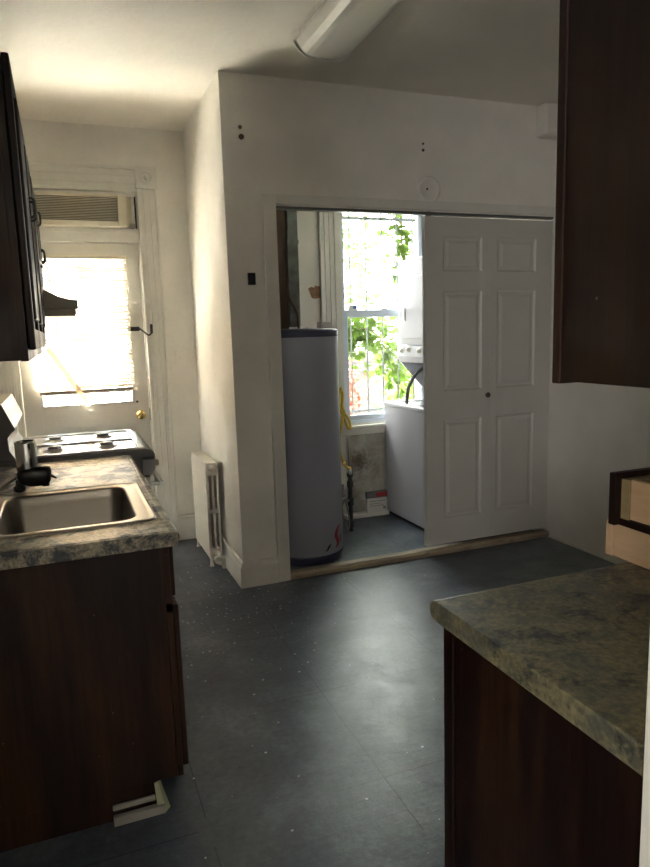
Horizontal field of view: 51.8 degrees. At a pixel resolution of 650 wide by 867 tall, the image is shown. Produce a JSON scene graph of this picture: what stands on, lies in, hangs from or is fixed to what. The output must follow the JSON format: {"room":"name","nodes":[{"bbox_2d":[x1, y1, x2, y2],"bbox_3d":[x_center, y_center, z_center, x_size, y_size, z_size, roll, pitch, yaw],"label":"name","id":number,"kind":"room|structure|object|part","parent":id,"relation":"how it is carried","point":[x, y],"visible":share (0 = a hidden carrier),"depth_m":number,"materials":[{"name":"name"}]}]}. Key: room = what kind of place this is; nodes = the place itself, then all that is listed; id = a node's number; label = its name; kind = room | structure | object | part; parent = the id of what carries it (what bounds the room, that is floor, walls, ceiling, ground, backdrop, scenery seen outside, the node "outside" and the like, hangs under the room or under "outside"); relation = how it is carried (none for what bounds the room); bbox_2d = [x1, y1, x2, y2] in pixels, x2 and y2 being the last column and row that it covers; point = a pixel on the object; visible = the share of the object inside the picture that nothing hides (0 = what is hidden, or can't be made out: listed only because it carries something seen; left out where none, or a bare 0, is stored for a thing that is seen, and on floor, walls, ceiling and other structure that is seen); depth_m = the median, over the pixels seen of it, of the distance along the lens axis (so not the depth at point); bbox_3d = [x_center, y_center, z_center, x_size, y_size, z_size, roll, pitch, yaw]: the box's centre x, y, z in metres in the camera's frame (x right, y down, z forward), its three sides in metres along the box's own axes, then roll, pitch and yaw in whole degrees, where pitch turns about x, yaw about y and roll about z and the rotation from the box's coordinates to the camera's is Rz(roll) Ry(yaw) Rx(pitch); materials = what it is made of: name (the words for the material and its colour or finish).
{"room":"kitchen","nodes":[
{"label":"kitchen","id":0,"kind":"room"},
{"bbox_2d":[182,78,238,555],"bbox_3d":[-0.703,-0.595,4.391,0.110,2.900,1.035,-5,9,-21],"label":"wall","id":1,"kind":"structure","parent":0,"point":[200,147],"depth_m":4.24,"materials":[{"name":"paint"}]},
{"bbox_2d":[221,536,244,588],"bbox_3d":[-0.701,0.773,4.517,0.022,0.158,1.157,-5,9,-21],"label":"baseboard","id":2,"kind":"structure","parent":1,"relation":"attached to","point":[234,564],"depth_m":4.14,"materials":[{"name":"paint"}]},
{"bbox_2d":[19,119,418,514],"bbox_3d":[-0.550,-0.713,5.131,3.847,2.900,0.250,-5,9,-21],"label":"wall","id":3,"kind":"structure","parent":0,"point":[163,150],"depth_m":4.73,"materials":[{"name":"paint"}]},
{"bbox_2d":[20,189,138,431],"bbox_3d":[-1.658,-0.390,4.646,0.826,2.475,0.122,-5,9,-21],"label":"trim","id":4,"kind":"structure","parent":3,"relation":"attached to","point":[47,234],"depth_m":4.49,"materials":[{"name":"paint"}]},
{"bbox_2d":[34,191,127,228],"bbox_3d":[-1.706,-1.484,4.488,0.705,0.208,0.255,-5,9,-21],"label":"air conditioner","id":5,"kind":"object","parent":4,"relation":"in","point":[56,209],"visible":0.62,"depth_m":4.41,"materials":[{"name":"beige plastic"}]},
{"bbox_2d":[121,224,134,228],"bbox_3d":[-1.342,-1.408,4.550,0.095,0.026,0.025,-5,9,-21],"label":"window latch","id":6,"kind":"structure","parent":5,"relation":"attached to","point":[131,226],"depth_m":4.55,"materials":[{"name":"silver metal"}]},
{"bbox_2d":[20,242,154,493],"bbox_3d":[-1.632,-0.218,4.626,0.823,2.140,0.121,-5,9,-21],"label":"door","id":7,"kind":"structure","parent":3,"relation":"in","point":[134,414],"depth_m":4.64,"materials":[{"name":"paint"}]},
{"bbox_2d":[36,254,134,405],"bbox_3d":[-1.635,-0.688,4.532,0.627,1.015,0.044,-5,9,-21],"label":"window blind","id":8,"kind":"object","parent":7,"relation":"attached to","point":[109,284],"visible":0.77,"depth_m":4.54,"materials":[{"name":"beige plastic"}]},
{"bbox_3d":[-1.628,-0.290,4.599,0.612,0.026,0.024,-5,9,-21],"label":"rail","id":9,"kind":"part","parent":8,"relation":"part of","materials":[{"name":"beige plastic"}]},
{"bbox_3d":[-1.472,-0.761,4.572,0.063,0.840,0.005,-5,9,-21],"label":"lift cord","id":10,"kind":"part","parent":8,"relation":"part of","materials":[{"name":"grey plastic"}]},
{"bbox_3d":[-1.436,-0.740,4.593,0.002,0.890,0.003,-5,9,-21],"label":"ladder cord","id":11,"kind":"part","parent":8,"relation":"part of","materials":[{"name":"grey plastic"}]},
{"bbox_2d":[128,324,152,335],"bbox_3d":[-1.291,-0.722,4.677,0.173,0.081,0.046,-2,9,-2],"label":"guard","id":12,"kind":"object","parent":7,"relation":"attached to","point":[151,325],"visible":1,"depth_m":4.67,"materials":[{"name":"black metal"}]},
{"bbox_3d":[-1.303,-0.132,4.744,0.068,0.068,0.076,-5,9,-21],"label":"knob","id":13,"kind":"part","parent":7,"relation":"part of","materials":[{"name":"gold metal"}]},
{"bbox_2d":[0,160,179,540],"bbox_3d":[-1.632,-0.467,4.583,1.098,2.645,0.036,-5,9,-21],"label":"trim","id":14,"kind":"structure","parent":3,"relation":"attached to","point":[55,175],"depth_m":4.64,"materials":[{"name":"paint"}]},
{"bbox_2d":[126,197,131,225],"bbox_3d":[-1.702,-1.479,4.461,0.792,0.217,0.030,-5,9,-21],"label":"trim","id":15,"kind":"structure","parent":3,"relation":"attached to","point":[128,204],"depth_m":4.58,"materials":[{"name":"beige wood"}]},
{"bbox_2d":[134,197,136,228],"bbox_3d":[-1.719,-1.479,4.552,0.826,0.260,0.190,-5,9,-21],"label":"trim","id":16,"kind":"structure","parent":3,"relation":"attached to","point":[134,197],"depth_m":4.61,"materials":[{"name":"black"}]},
{"bbox_2d":[134,166,157,189],"bbox_3d":[-1.221,-1.743,4.563,0.148,0.148,0.044,-5,9,-21],"label":"trim","id":17,"kind":"structure","parent":3,"relation":"attached to","point":[145,176],"depth_m":4.55,"materials":[{"name":"paint"}]},
{"bbox_2d":[178,513,195,539],"bbox_3d":[-1.002,0.692,5.002,0.181,0.190,0.022,-5,9,-21],"label":"baseboard","id":18,"kind":"structure","parent":3,"relation":"attached to","point":[187,530],"depth_m":4.98,"materials":[{"name":"paint"}]},
{"bbox_2d":[308,286,319,298],"bbox_3d":[-0.084,-1.082,5.126,0.094,0.100,0.003,-5,9,-21],"label":"plaster","id":19,"kind":"object","parent":3,"relation":"attached to","point":[314,291],"visible":1,"depth_m":5.13,"materials":[{"name":"brown paint"}]},
{"bbox_2d":[341,423,385,435],"bbox_3d":[0.513,-0.056,5.513,1.150,0.073,0.110,-5,9,-21],"label":"trim","id":20,"kind":"structure","parent":3,"relation":"attached to","point":[376,427],"depth_m":5.40,"materials":[{"name":"paint"}]},
{"bbox_2d":[347,433,384,511],"bbox_3d":[0.340,0.319,5.450,0.318,0.632,0.020,-5,9,-21],"label":"panel","id":21,"kind":"object","parent":3,"relation":"attached to","point":[366,457],"visible":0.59,"depth_m":5.43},
{"bbox_2d":[344,510,388,519],"bbox_3d":[0.342,0.661,5.467,0.380,0.030,0.064,-5,9,-21],"label":"trim","id":22,"kind":"structure","parent":3,"relation":"attached to","point":[361,514],"depth_m":5.44,"materials":[{"name":"paint"}]},
{"bbox_2d":[365,490,386,512],"bbox_3d":[0.420,0.555,5.477,0.180,0.169,0.046,-5,9,-21],"label":"carton","id":23,"kind":"object","parent":22,"relation":"on","point":[375,501],"visible":1,"depth_m":5.46,"materials":[{"name":"grey cardboard"}]},
{"bbox_3d":[0.461,0.494,5.461,0.095,0.038,0.002,-5,9,-21],"label":"red panel","id":24,"kind":"part","parent":23,"relation":"part of","materials":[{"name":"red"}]},
{"bbox_2d":[343,213,415,414],"bbox_3d":[0.417,-1.039,5.549,0.770,1.880,0.013,-5,9,-21],"label":"bars","id":25,"kind":"object","parent":3,"relation":"attached to","point":[348,217],"visible":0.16,"depth_m":5.55,"materials":[{"name":"grey paint"}]},
{"bbox_2d":[317,212,446,426],"bbox_3d":[0.487,-1.111,5.328,1.116,2.075,0.040,-5,9,-21],"label":"trim","id":26,"kind":"structure","parent":3,"relation":"attached to","point":[329,229],"depth_m":5.13,"materials":[{"name":"paint"}]},
{"bbox_2d":[340,212,423,423],"bbox_3d":[0.468,-1.030,5.418,0.780,1.860,0.120,-5,9,-21],"label":"window","id":27,"kind":"structure","parent":3,"relation":"in","point":[352,312],"depth_m":5.36,"materials":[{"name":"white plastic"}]},
{"bbox_3d":[0.449,-1.450,5.371,0.728,0.964,0.035,-5,9,-21],"label":"sash","id":28,"kind":"part","parent":27,"relation":"part of","materials":[{"name":"glass"}]},
{"bbox_3d":[0.490,-0.566,5.468,0.728,0.874,0.035,-5,9,-21],"label":"sash","id":29,"kind":"part","parent":27,"relation":"part of","materials":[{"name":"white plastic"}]},
{"bbox_2d":[0,0,559,130],"bbox_3d":[0.131,-1.617,0.893,5.547,0.120,8.370,-5,9,-21],"label":"ceiling","id":30,"kind":"structure","parent":0,"point":[146,64],"depth_m":3.38,"materials":[{"name":"paint"}]},
{"bbox_2d":[283,210,300,328],"bbox_3d":[-0.270,-1.407,4.586,0.130,1.380,0.189,-5,9,-21],"label":"duct","id":31,"kind":"object","parent":30,"relation":"attached to","point":[293,293],"visible":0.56,"depth_m":4.57,"materials":[{"name":"grey metal"}]},
{"bbox_2d":[293,0,401,61],"bbox_3d":[0.216,-1.786,2.692,0.315,0.093,1.230,-5,9,-21],"label":"ceiling light","id":32,"kind":"object","parent":30,"relation":"attached to","point":[333,29],"visible":1,"depth_m":2.96,"materials":[{"name":"white plastic"}]},
{"bbox_2d":[0,511,615,866],"bbox_3d":[0.223,1.367,1.347,5.547,0.120,8.370,-5,9,-21],"label":"floor","id":33,"kind":"structure","parent":0,"point":[314,705],"depth_m":2.65,"materials":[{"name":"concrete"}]},
{"bbox_2d":[0,393,163,486],"bbox_3d":[-1.351,0.377,3.693,0.833,1.188,0.760,-5,9,-21],"label":"range","id":34,"kind":"object","parent":33,"relation":"on","point":[62,447],"visible":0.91,"depth_m":3.44,"materials":[{"name":"grey metal"}]},
{"bbox_3d":[-1.386,0.081,3.432,0.120,0.012,0.120,-5,9,-21],"label":"burner","id":35,"kind":"part","parent":34,"relation":"part of","materials":[{"name":"black metal"}]},
{"bbox_3d":[-1.517,0.035,3.764,0.120,0.012,0.120,-5,9,-21],"label":"burner","id":36,"kind":"part","parent":34,"relation":"part of","materials":[{"name":"black metal"}]},
{"bbox_2d":[22,429,143,457],"bbox_3d":[-1.338,0.050,3.653,0.602,0.012,0.736,-5,9,-21],"label":"cooktop","id":37,"kind":"object","parent":34,"relation":"in","point":[98,444],"depth_m":3.56,"materials":[{"name":"white metal"}]},
{"bbox_3d":[-1.280,0.013,3.855,0.120,0.012,0.120,-5,9,-21],"label":"burner","id":38,"kind":"part","parent":34,"relation":"part of","materials":[{"name":"black metal"}]},
{"bbox_3d":[-1.149,0.060,3.523,0.120,0.012,0.120,-5,9,-21],"label":"burner","id":39,"kind":"part","parent":34,"relation":"part of","materials":[{"name":"black metal"}]},
{"bbox_3d":[-1.041,0.447,3.826,0.032,0.550,0.748,-5,9,-21],"label":"oven door","id":40,"kind":"part","parent":34,"relation":"part of","materials":[{"name":"white metal"}]},
{"bbox_3d":[-1.039,0.125,3.781,0.063,0.080,0.752,-5,9,-21],"label":"control panel","id":41,"kind":"part","parent":34,"relation":"part of","materials":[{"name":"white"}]},
{"bbox_3d":[-1.000,0.219,3.810,0.071,0.026,0.700,-5,9,-21],"label":"oven handle","id":42,"kind":"part","parent":34,"relation":"part of","materials":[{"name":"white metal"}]},
{"bbox_2d":[0,546,188,852],"bbox_3d":[-1.015,0.703,2.643,0.672,0.878,1.446,-5,9,-21],"label":"base cabinet","id":43,"kind":"object","parent":33,"relation":"on","point":[93,715],"visible":0.77,"depth_m":2.02,"materials":[{"name":"brown wood"}]},
{"bbox_2d":[0,455,179,570],"bbox_3d":[-1.024,0.201,2.567,0.687,0.146,1.460,-5,9,-21],"label":"countertop","id":44,"kind":"structure","parent":43,"relation":"on","point":[160,532],"depth_m":2.02,"materials":[{"name":"laminate"}]},
{"bbox_2d":[0,472,16,490],"bbox_3d":[-1.070,0.192,2.250,0.228,0.162,0.220,-5,9,-21],"label":"faucet","id":45,"kind":"object","parent":44,"relation":"on","point":[13,477],"visible":0.3,"depth_m":2.24,"materials":[{"name":"silver metal"}]},
{"bbox_2d":[13,440,56,492],"bbox_3d":[-0.984,0.108,2.261,0.140,0.171,0.084,-5,9,-21],"label":"water filter","id":46,"kind":"object","parent":45,"relation":"attached to","point":[30,473],"visible":1,"depth_m":2.23,"materials":[{"name":"black plastic"}]},
{"bbox_2d":[0,482,156,539],"bbox_3d":[-0.918,0.340,2.336,0.588,0.172,0.625,-5,9,-21],"label":"sink","id":47,"kind":"object","parent":44,"relation":"in","point":[28,514],"visible":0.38,"depth_m":2.55,"materials":[{"name":"silver metal"}]},
{"bbox_3d":[-0.521,1.157,2.137,0.034,0.094,0.038,2,9,22],"label":"peeling trim","id":48,"kind":"part","parent":43,"relation":"part of","materials":[{"name":"yellow paint"}]},
{"bbox_3d":[-0.559,0.393,2.286,0.013,0.166,0.467,-5,9,-21],"label":"drawer","id":49,"kind":"part","parent":43,"relation":"part of","materials":[{"name":"brown wood"}]},
{"bbox_3d":[-0.735,0.627,2.756,0.018,0.778,1.422,-5,9,-21],"label":"frame","id":50,"kind":"part","parent":43,"relation":"part of","materials":[{"name":"brown wood"}]},
{"bbox_3d":[-0.544,0.775,2.345,0.019,0.547,0.467,-5,9,-21],"label":"cabinet door","id":51,"kind":"part","parent":43,"relation":"part of","materials":[{"name":"brown wood"}]},
{"bbox_2d":[191,451,225,567],"bbox_3d":[-0.797,0.503,4.544,0.093,0.690,0.570,-5,9,-21],"label":"radiator","id":52,"kind":"object","parent":33,"relation":"on","point":[204,468],"visible":1,"depth_m":4.39,"materials":[{"name":"metal"}]},
{"bbox_2d":[276,210,288,328],"bbox_3d":[-0.338,-0.644,4.639,0.182,2.900,0.030,-5,9,-21],"label":"board","id":53,"kind":"object","parent":33,"relation":"on","point":[280,214],"visible":0.02,"depth_m":4.57,"materials":[{"name":"brown wood"}]},
{"bbox_2d":[280,317,343,565],"bbox_3d":[-0.216,-0.024,4.626,0.505,1.671,0.872,-5,9,-21],"label":"water heater","id":54,"kind":"object","parent":33,"relation":"on","point":[309,354],"visible":0.63,"depth_m":4.25,"materials":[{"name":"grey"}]},
{"bbox_2d":[317,321,332,327],"bbox_3d":[-0.002,-0.739,4.553,0.090,0.044,0.070,-5,9,-21],"label":"box","id":55,"kind":"object","parent":54,"relation":"on","point":[329,324],"visible":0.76,"depth_m":4.52,"materials":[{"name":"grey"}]},
{"bbox_2d":[342,467,353,530],"bbox_3d":[0.167,0.501,5.008,0.065,0.495,0.138,7,12,44],"label":"gas pipe","id":56,"kind":"object","parent":33,"relation":"on","point":[350,500],"visible":0.89,"depth_m":5.01,"materials":[{"name":"black metal"}]},
{"bbox_2d":[339,387,351,469],"bbox_3d":[0.146,-0.032,4.922,0.112,0.621,0.046,-5,9,-21],"label":"gas hose","id":57,"kind":"object","parent":56,"relation":"attached to","point":[341,393],"visible":0.84,"depth_m":4.90,"materials":[{"name":"yellow rubber"}]},
{"bbox_2d":[384,256,423,529],"bbox_3d":[0.940,-0.329,5.187,0.702,2.035,0.776,-5,9,-21],"label":"dryer","id":58,"kind":"object","parent":33,"relation":"on","point":[404,419],"visible":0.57,"depth_m":5.18,"materials":[{"name":"grey metal"}]},
{"bbox_3d":[0.618,-0.934,5.256,0.008,0.100,0.040,-5,9,-21],"label":"door handle","id":59,"kind":"part","parent":58,"relation":"part of","materials":[{"name":"white plastic"}]},
{"bbox_2d":[384,399,423,527],"bbox_3d":[0.957,0.207,5.268,0.702,0.900,0.776,-5,9,-21],"label":"washer","id":60,"kind":"object","parent":58,"relation":"in","point":[404,420],"depth_m":5.19,"materials":[{"name":"grey metal"}]},
{"bbox_3d":[0.988,-0.619,5.165,0.580,0.132,0.768,-5,9,-21],"label":"control panel","id":61,"kind":"part","parent":58,"relation":"part of","materials":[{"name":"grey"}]},
{"bbox_3d":[0.714,-0.952,5.038,0.018,0.475,0.658,-5,9,-21],"label":"dryer door","id":62,"kind":"part","parent":58,"relation":"part of","materials":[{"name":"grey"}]},
{"bbox_2d":[444,628,642,866],"bbox_3d":[0.966,0.822,1.475,1.288,0.874,0.602,-5,9,-21],"label":"base cabinet","id":63,"kind":"object","parent":33,"relation":"on","point":[524,786],"visible":0.53,"depth_m":1.23,"materials":[{"name":"brown wood"}]},
{"bbox_3d":[0.867,0.737,1.721,1.282,0.774,0.020,-5,9,-21],"label":"frame","id":64,"kind":"part","parent":63,"relation":"part of","materials":[{"name":"brown wood"}]},
{"bbox_2d":[430,562,649,776],"bbox_3d":[0.954,0.366,1.415,1.317,0.046,0.616,-5,9,-21],"label":"countertop","id":65,"kind":"structure","parent":63,"relation":"on","point":[578,642],"depth_m":1.25,"materials":[{"name":"laminate"}]},
{"bbox_2d":[605,519,649,569],"bbox_3d":[0.978,0.276,1.537,0.379,0.091,0.492,-5,9,-21],"label":"drawer box","id":66,"kind":"object","parent":65,"relation":"on","point":[630,545],"visible":0.66,"depth_m":1.63,"materials":[{"name":"brown wood"}]},
{"bbox_2d":[608,467,649,534],"bbox_3d":[0.998,0.166,1.521,0.486,0.129,0.435,-5,9,-21],"label":"drawer box","id":67,"kind":"object","parent":66,"relation":"on","point":[629,490],"visible":1,"depth_m":1.61,"materials":[{"name":"brown wood"}]},
{"bbox_2d":[214,71,555,561],"bbox_3d":[0.497,-0.610,4.247,2.244,2.900,0.100,-5,9,-21],"label":"wall","id":68,"kind":"structure","parent":0,"point":[302,137],"depth_m":3.91,"materials":[{"name":"paint"}]},
{"bbox_2d":[247,273,255,284],"bbox_3d":[-0.415,-0.874,3.782,0.046,0.067,0.026,-5,9,-21],"label":"bracket","id":69,"kind":"object","parent":68,"relation":"attached to","point":[251,276],"visible":1,"depth_m":3.78,"materials":[{"name":"black plastic"}]},
{"bbox_2d":[244,557,278,587],"bbox_3d":[-0.385,0.836,4.035,0.212,0.158,0.022,-5,9,-21],"label":"baseboard","id":70,"kind":"structure","parent":68,"relation":"attached to","point":[265,571],"depth_m":4.03,"materials":[{"name":"paint"}]},
{"bbox_2d":[261,193,290,581],"bbox_3d":[-0.301,-0.228,3.974,0.077,2.275,0.122,-5,9,-21],"label":"trim","id":71,"kind":"structure","parent":68,"relation":"attached to","point":[269,221],"depth_m":3.90,"materials":[{"name":"paint"}]},
{"bbox_2d":[276,206,552,219],"bbox_3d":[0.617,-1.372,4.164,1.950,0.022,0.044,-5,9,-21],"label":"trim","id":72,"kind":"structure","parent":68,"relation":"attached to","point":[289,208],"depth_m":4.10,"materials":[{"name":"grey metal"}]},
{"bbox_2d":[275,194,555,215],"bbox_3d":[0.610,-1.410,4.168,1.954,0.053,0.122,-5,9,-21],"label":"trim","id":73,"kind":"structure","parent":68,"relation":"attached to","point":[282,199],"depth_m":4.07,"materials":[{"name":"paint"}]},
{"bbox_2d":[290,529,548,579],"bbox_3d":[0.683,0.795,4.492,1.954,0.038,0.094,-5,9,-21],"label":"threshold","id":74,"kind":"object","parent":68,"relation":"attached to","point":[300,573],"depth_m":4.42,"materials":[{"name":"brown wood"}]},
{"bbox_2d":[416,176,439,201],"bbox_3d":[0.637,-1.500,4.110,0.156,0.156,0.026,-5,9,-21],"label":"round cover plate","id":75,"kind":"object","parent":68,"relation":"attached to","point":[428,187],"visible":1,"depth_m":4.10,"materials":[{"name":"paint"}]},
{"bbox_2d":[422,212,551,545],"bbox_3d":[1.105,-0.350,4.484,0.979,2.153,0.067,-5,9,-21],"label":"door","id":76,"kind":"structure","parent":68,"relation":"in","point":[486,283],"depth_m":4.47,"materials":[{"name":"paint"}]},
{"bbox_2d":[536,102,557,138],"bbox_3d":[1.459,-2.018,4.322,0.167,0.200,0.100,-5,9,-21],"label":"trim","id":77,"kind":"structure","parent":68,"relation":"attached to","point":[546,125],"depth_m":4.27,"materials":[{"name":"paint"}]},
{"bbox_2d":[461,139,649,562],"bbox_3d":[1.999,-0.572,3.691,0.150,2.900,4.300,-5,9,-21],"label":"wall","id":78,"kind":"structure","parent":0,"point":[595,431],"depth_m":4.39,"materials":[{"name":"paint"}]},
{"bbox_2d":[548,535,620,563],"bbox_3d":[2.174,0.948,3.345,0.022,0.035,3.143,-5,9,-21],"label":"baseboard","id":79,"kind":"structure","parent":78,"relation":"attached to","point":[549,536],"depth_m":4.46,"materials":[{"name":"paint"}]},
{"bbox_2d":[646,392,649,466],"bbox_3d":[1.905,-0.185,3.784,0.022,2.088,0.160,-5,9,-21],"label":"trim","id":80,"kind":"structure","parent":78,"relation":"attached to","point":[648,439],"depth_m":3.88,"materials":[{"name":"paint"}]},
{"bbox_3d":[-1.442,-0.266,2.375,0.150,2.900,4.300,-5,9,-21],"label":"wall","id":81,"kind":"structure","parent":0,"visible":0},
{"bbox_2d":[0,52,43,361],"bbox_3d":[-1.121,-0.646,2.169,0.361,0.803,0.945,-5,9,-21],"label":"upper cabinet","id":82,"kind":"object","parent":81,"relation":"attached to","point":[21,316],"visible":1,"depth_m":1.81,"materials":[{"name":"brown wood"}]},
{"bbox_3d":[-1.071,-0.700,2.438,0.026,0.767,0.460,-5,9,-21],"label":"cabinet door","id":83,"kind":"part","parent":82,"relation":"part of","materials":[{"name":"brown wood"}]},
{"bbox_3d":[-0.956,-0.738,2.183,0.030,0.074,0.010,-5,9,-21],"label":"handle","id":84,"kind":"part","parent":82,"relation":"part of","materials":[{"name":"black metal"}]},
{"bbox_3d":[-0.982,-0.747,2.249,0.030,0.074,0.010,-5,9,-21],"label":"handle","id":85,"kind":"part","parent":82,"relation":"part of","materials":[{"name":"black metal"}]},
{"bbox_2d":[26,153,45,353],"bbox_3d":[-1.384,-0.739,2.835,0.361,0.803,0.495,-5,9,-21],"label":"upper cabinet","id":86,"kind":"object","parent":81,"relation":"attached to","point":[32,192],"visible":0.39,"depth_m":2.83,"materials":[{"name":"brown wood"}]},
{"bbox_3d":[-1.313,-0.981,3.059,0.030,0.074,0.010,-5,9,-21],"label":"handle","id":87,"kind":"part","parent":86,"relation":"part of","materials":[{"name":"black metal"}]},
{"bbox_2d":[31,180,45,287],"bbox_3d":[-1.621,-0.979,3.399,0.361,0.483,0.776,-5,9,-21],"label":"upper cabinet","id":88,"kind":"object","parent":81,"relation":"attached to","point":[41,251],"visible":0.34,"depth_m":3.44,"materials":[{"name":"brown wood"}]},
{"bbox_3d":[-1.414,-0.978,3.271,0.026,0.447,0.376,-5,9,-21],"label":"cabinet door","id":89,"kind":"part","parent":88,"relation":"part of","materials":[{"name":"brown wood"}]},
{"bbox_3d":[-1.556,-1.028,3.628,0.026,0.447,0.376,-5,9,-21],"label":"cabinet door","id":90,"kind":"part","parent":88,"relation":"part of","materials":[{"name":"brown wood"}]},
{"bbox_3d":[-1.451,-0.913,3.437,0.030,0.074,0.010,-5,9,-21],"label":"handle","id":91,"kind":"part","parent":88,"relation":"part of","materials":[{"name":"black metal"}]},
{"bbox_2d":[43,289,77,320],"bbox_3d":[-1.550,-0.669,3.468,0.486,0.150,0.760,-5,9,-21],"label":"range hood","id":92,"kind":"object","parent":81,"relation":"attached to","point":[55,307],"visible":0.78,"depth_m":3.19,"materials":[{"name":"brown metal"}]},
{"bbox_3d":[0.312,-0.067,0.710,5.497,2.900,0.100,-5,9,-21],"label":"wall","id":93,"kind":"structure","parent":0,"visible":0},
{"bbox_2d":[552,0,649,387],"bbox_3d":[0.844,-0.605,1.047,0.984,1.011,0.268,-5,9,-21],"label":"upper cabinet","id":94,"kind":"object","parent":93,"relation":"attached to","point":[601,311],"visible":1,"depth_m":0.93,"materials":[{"name":"black wood"}]},
{"bbox_3d":[0.804,-0.619,1.148,0.984,1.011,0.018,-5,9,-21],"label":"frame","id":95,"kind":"part","parent":94,"relation":"part of","materials":[{"name":"brown wood"}]},
{"bbox_2d":[639,637,649,866],"bbox_3d":[0.433,0.195,0.793,0.006,2.350,0.107,-5,9,-21],"label":"trim","id":96,"kind":"structure","parent":93,"relation":"attached to","point":[644,861],"depth_m":0.88,"materials":[{"name":"paint"}]},
{"label":"outside","id":97,"kind":"structure","parent":0,"visible":0},
{"bbox_3d":[-2.860,0.652,10.438,26.000,0.050,10.830,-5,9,-21],"label":"ground","id":98,"kind":"structure","parent":97,"visible":0},
{"bbox_2d":[41,348,414,414],"bbox_3d":[-0.983,0.027,7.625,9.596,1.915,0.065,-5,9,-21],"label":"wooden fence","id":99,"kind":"object","parent":98,"relation":"on","point":[375,396],"visible":0.03,"depth_m":8.02,"materials":[{"name":"white wood"}]},
{"bbox_3d":[-1.045,-0.667,7.492,9.500,0.090,0.044,-5,9,-21],"label":"rail","id":100,"kind":"part","parent":99,"relation":"part of","materials":[{"name":"white wood"}]},
{"bbox_2d":[349,361,369,414],"bbox_3d":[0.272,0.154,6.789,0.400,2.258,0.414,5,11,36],"label":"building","id":101,"kind":"structure","parent":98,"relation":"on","point":[355,377],"depth_m":6.70,"materials":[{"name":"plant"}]},
{"bbox_2d":[343,214,410,349],"bbox_3d":[0.239,-1.552,9.767,3.472,6.342,2.070,-5,9,-21],"label":"tree","id":102,"kind":"object","parent":98,"relation":"on","point":[360,266],"visible":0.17,"depth_m":9.76,"materials":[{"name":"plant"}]},
{"bbox_3d":[0.200,-1.516,9.799,1.233,4.242,0.150,-7,10,-30],"label":"stem","id":103,"kind":"part","parent":102,"relation":"part of","materials":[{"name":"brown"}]},
{"bbox_2d":[348,296,414,407],"bbox_3d":[0.443,0.056,6.389,1.265,2.688,0.365,-5,9,-21],"label":"climbing vine","id":104,"kind":"object","parent":98,"relation":"on","point":[358,327],"visible":0.41,"depth_m":6.29,"materials":[{"name":"green plant"}]},
{"bbox_3d":[0.387,-0.012,6.413,0.945,2.273,0.129,-5,9,-23],"label":"stem","id":105,"kind":"part","parent":104,"relation":"part of","materials":[{"name":"green plant"}]},
{"bbox_2d":[374,214,414,398],"bbox_3d":[0.779,-0.519,6.034,0.691,3.962,0.254,-5,9,-21],"label":"climbing vine","id":106,"kind":"object","parent":98,"relation":"on","point":[403,249],"visible":0.16,"depth_m":5.82,"materials":[{"name":"green plant"}]},
{"bbox_3d":[0.844,-0.542,6.053,0.311,3.401,0.143,-5,9,-21],"label":"stem","id":107,"kind":"part","parent":106,"relation":"part of","materials":[{"name":"green plant"}]}
]}

